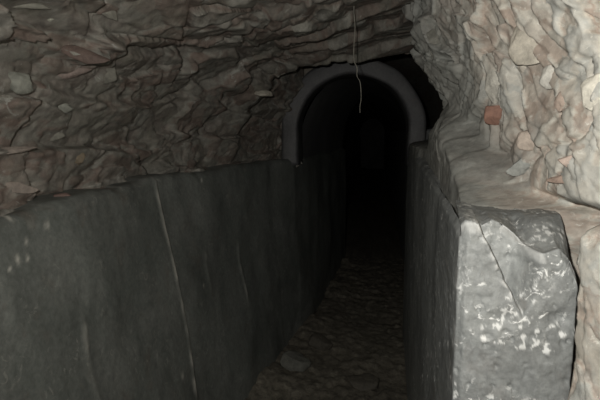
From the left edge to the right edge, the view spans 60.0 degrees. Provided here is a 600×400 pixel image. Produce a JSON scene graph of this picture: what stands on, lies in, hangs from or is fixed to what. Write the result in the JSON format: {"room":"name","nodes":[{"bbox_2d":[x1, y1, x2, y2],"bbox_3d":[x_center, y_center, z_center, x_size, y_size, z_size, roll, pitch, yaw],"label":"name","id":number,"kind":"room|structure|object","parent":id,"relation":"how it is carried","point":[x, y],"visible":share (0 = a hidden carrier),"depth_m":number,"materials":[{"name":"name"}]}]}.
{"room":"underground passage","nodes":[
{"label":"underground passage","id":0,"kind":"room"},
{"bbox_2d":[0,136,360,399],"bbox_3d":[0.779,-0.434,10.221,0.814,1.459,23.610,1,8,9],"label":"wall","id":1,"kind":"structure","parent":0,"point":[174,285],"depth_m":2.38,"materials":[{"name":"concrete"}]},
{"bbox_2d":[0,0,442,215],"bbox_3d":[0.306,-0.601,3.259,2.040,1.087,9.852,1,8,8],"label":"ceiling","id":2,"kind":"structure","parent":0,"point":[182,98],"depth_m":2.21,"materials":[{"name":"stone"}]},
{"bbox_2d":[8,72,33,94],"bbox_3d":[-0.831,-0.343,1.535,0.047,0.064,0.084,6,10,39],"label":"stone","id":3,"kind":"object","parent":2,"relation":"attached to","point":[21,83],"depth_m":1.52,"materials":[{"name":"grey stone"}]},
{"bbox_2d":[12,3,50,8],"bbox_3d":[-0.736,-0.519,1.381,0.136,0.025,0.017,-5,9,-32],"label":"stone","id":4,"kind":"object","parent":2,"relation":"attached to","point":[32,5],"depth_m":1.39,"materials":[{"name":"grey stone"}]},
{"bbox_2d":[50,132,64,140],"bbox_3d":[-0.882,-0.232,1.853,0.082,0.046,0.026,-6,10,-40],"label":"stone","id":5,"kind":"object","parent":2,"relation":"attached to","point":[59,135],"depth_m":1.85,"materials":[{"name":"grey stone"}]},
{"bbox_2d":[58,103,73,113],"bbox_3d":[-0.836,-0.326,1.813,0.090,0.067,0.041,-5,9,-34],"label":"stone","id":6,"kind":"object","parent":2,"relation":"attached to","point":[65,108],"depth_m":1.81,"materials":[{"name":"grey stone"}]},
{"bbox_2d":[75,153,85,164],"bbox_3d":[-0.822,-0.153,1.931,0.025,0.049,0.049,7,10,41],"label":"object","id":7,"kind":"structure","parent":2,"relation":"attached to","point":[80,158],"depth_m":1.93,"materials":[{"name":"brown stone"}]},
{"bbox_2d":[61,45,110,63],"bbox_3d":[-0.677,-0.459,1.644,0.145,0.057,0.025,-2,8,-17],"label":"stone","id":8,"kind":"object","parent":2,"relation":"attached to","point":[87,56],"depth_m":1.63,"materials":[{"name":"brown stone"}]},
{"bbox_2d":[102,11,117,20],"bbox_3d":[-0.611,-0.596,1.646,0.070,0.045,0.018,-6,10,-38],"label":"stone","id":9,"kind":"object","parent":2,"relation":"attached to","point":[111,14],"depth_m":1.65,"materials":[{"name":"grey stone"}]},
{"bbox_2d":[104,67,116,83],"bbox_3d":[-0.728,-0.475,1.950,0.080,0.083,0.044,-2,8,-17],"label":"stone","id":10,"kind":"object","parent":2,"relation":"attached to","point":[111,75],"depth_m":1.94,"materials":[{"name":"grey stone"}]},
{"bbox_2d":[254,90,272,96],"bbox_3d":[-0.220,-0.640,3.125,0.108,0.038,0.073,0,8,2],"label":"shard","id":11,"kind":"object","parent":2,"relation":"attached to","point":[264,93],"visible":1,"depth_m":3.11,"materials":[{"name":"stone"}]},
{"bbox_2d":[281,59,426,165],"bbox_3d":[0.408,-0.676,4.007,1.094,0.820,0.314,1,8,8],"label":"arch","id":12,"kind":"object","parent":2,"relation":"attached to","point":[316,79],"visible":0.83,"depth_m":3.85,"materials":[{"name":"grey concrete"}]},
{"bbox_2d":[353,6,360,104],"bbox_3d":[0.257,-0.642,2.330,0.042,0.498,0.006,1,8,8],"label":"wire","id":13,"kind":"object","parent":2,"relation":"hanging from","point":[353,6],"visible":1,"depth_m":2.32,"materials":[{"name":"grey metal"}]},
{"bbox_2d":[244,168,406,399],"bbox_3d":[1.345,0.211,10.231,2.400,0.134,23.600,1,8,8],"label":"floor","id":14,"kind":"structure","parent":0,"point":[360,311],"depth_m":4.29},
{"bbox_2d":[280,350,310,371],"bbox_3d":[-0.027,1.102,3.489,0.170,0.150,0.144,7,10,40],"label":"stone","id":15,"kind":"object","parent":14,"relation":"on","point":[291,360],"visible":0.87,"depth_m":3.47,"materials":[{"name":"grey stone"}]},
{"bbox_2d":[308,333,332,350],"bbox_3d":[0.158,1.062,3.854,0.196,0.129,0.107,4,9,27],"label":"stone","id":16,"kind":"object","parent":14,"relation":"on","point":[317,341],"visible":0.98,"depth_m":3.82,"materials":[{"name":"grey stone"}]},
{"bbox_2d":[348,373,378,390],"bbox_3d":[0.401,1.165,3.295,0.203,0.107,0.126,1,8,10],"label":"stone","id":17,"kind":"object","parent":14,"relation":"on","point":[367,381],"visible":0.91,"depth_m":3.27,"materials":[{"name":"stone"}]},
{"bbox_2d":[302,78,405,156],"bbox_3d":[1.742,-1.808,12.832,1.020,0.778,17.850,1,8,8],"label":"ceiling","id":18,"kind":"structure","parent":0,"point":[336,116],"depth_m":5.51,"materials":[{"name":"black"}]},
{"bbox_2d":[360,119,383,168],"bbox_3d":[3.101,-2.547,21.534,2.400,2.700,0.094,1,8,8],"label":"wall","id":19,"kind":"structure","parent":0,"point":[372,130],"depth_m":21.58,"materials":[{"name":"black"}]},
{"bbox_2d":[384,126,577,399],"bbox_3d":[2.113,-0.738,11.462,0.546,1.724,20.916,1,8,8],"label":"wall","id":20,"kind":"structure","parent":0,"point":[490,293],"depth_m":1.23,"materials":[{"name":"concrete"}]},
{"bbox_2d":[401,0,599,399],"bbox_3d":[0.591,0.264,1.259,0.621,2.460,5.828,1,8,7],"label":"wall","id":21,"kind":"structure","parent":0,"point":[470,157],"depth_m":1.48,"materials":[{"name":"beige stone"}]},
{"bbox_2d":[426,29,439,58],"bbox_3d":[0.553,-0.641,2.078,0.094,0.148,0.047,3,8,18],"label":"rock","id":22,"kind":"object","parent":21,"relation":"attached to","point":[432,37],"depth_m":2.07,"materials":[{"name":"grey stone"}]},
{"bbox_2d":[485,69,499,103],"bbox_3d":[0.637,-0.383,1.688,0.075,0.142,0.032,6,10,36],"label":"stone","id":23,"kind":"object","parent":21,"relation":"attached to","point":[491,81],"depth_m":1.69,"materials":[{"name":"grey stone"}]},
{"bbox_2d":[484,105,501,124],"bbox_3d":[0.641,-0.279,1.715,0.063,0.066,0.050,5,9,34],"label":"brick","id":24,"kind":"object","parent":21,"relation":"attached to","point":[492,114],"visible":0.75,"depth_m":1.70,"materials":[{"name":"stone"}]},
{"bbox_2d":[506,158,529,175],"bbox_3d":[0.656,-0.100,1.543,0.080,0.062,0.028,2,8,17],"label":"stone","id":25,"kind":"object","parent":21,"relation":"attached to","point":[519,167],"depth_m":1.54,"materials":[{"name":"grey stone"}]},
{"bbox_2d":[517,65,525,72],"bbox_3d":[0.662,-0.397,1.524,0.033,0.057,0.047,-3,8,-24],"label":"rock","id":26,"kind":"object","parent":21,"relation":"attached to","point":[521,68],"depth_m":1.52,"materials":[{"name":"beige stone"}]},
{"bbox_2d":[508,26,538,65],"bbox_3d":[0.650,-0.438,1.420,0.164,0.131,0.033,7,10,42],"label":"stone","id":27,"kind":"object","parent":21,"relation":"attached to","point":[521,46],"depth_m":1.44,"materials":[{"name":"beige stone"}]},
{"bbox_2d":[516,130,533,150],"bbox_3d":[0.671,-0.174,1.517,0.077,0.063,0.037,5,9,35],"label":"stone","id":28,"kind":"object","parent":21,"relation":"attached to","point":[523,141],"depth_m":1.51,"materials":[{"name":"beige stone"}]},
{"bbox_2d":[539,65,553,89],"bbox_3d":[0.665,-0.328,1.389,0.034,0.066,0.042,-2,8,-15],"label":"stone","id":29,"kind":"object","parent":21,"relation":"attached to","point":[546,75],"depth_m":1.38,"materials":[{"name":"grey stone"}]},
{"bbox_2d":[546,175,563,183],"bbox_3d":[0.669,-0.053,1.325,0.013,0.024,0.084,-9,11,-39],"label":"stone","id":30,"kind":"object","parent":21,"relation":"attached to","point":[557,179],"depth_m":1.33,"materials":[{"name":"brown stone"}]},
{"bbox_2d":[554,91,564,111],"bbox_3d":[0.663,-0.253,1.317,0.035,0.060,0.024,2,8,17],"label":"stone","id":31,"kind":"object","parent":21,"relation":"attached to","point":[559,102],"depth_m":1.32,"materials":[{"name":"beige stone"}]},
{"bbox_2d":[557,155,571,166],"bbox_3d":[0.661,-0.096,1.286,0.045,0.034,0.019,6,10,40],"label":"stone","id":32,"kind":"object","parent":21,"relation":"attached to","point":[565,160],"depth_m":1.28,"materials":[{"name":"beige stone"}]},
{"bbox_2d":[580,73,599,110],"bbox_3d":[0.670,-0.246,1.181,0.065,0.087,0.023,7,10,42],"label":"stone","id":33,"kind":"object","parent":21,"relation":"attached to","point":[588,85],"depth_m":1.18,"materials":[{"name":"beige stone"}]}
]}

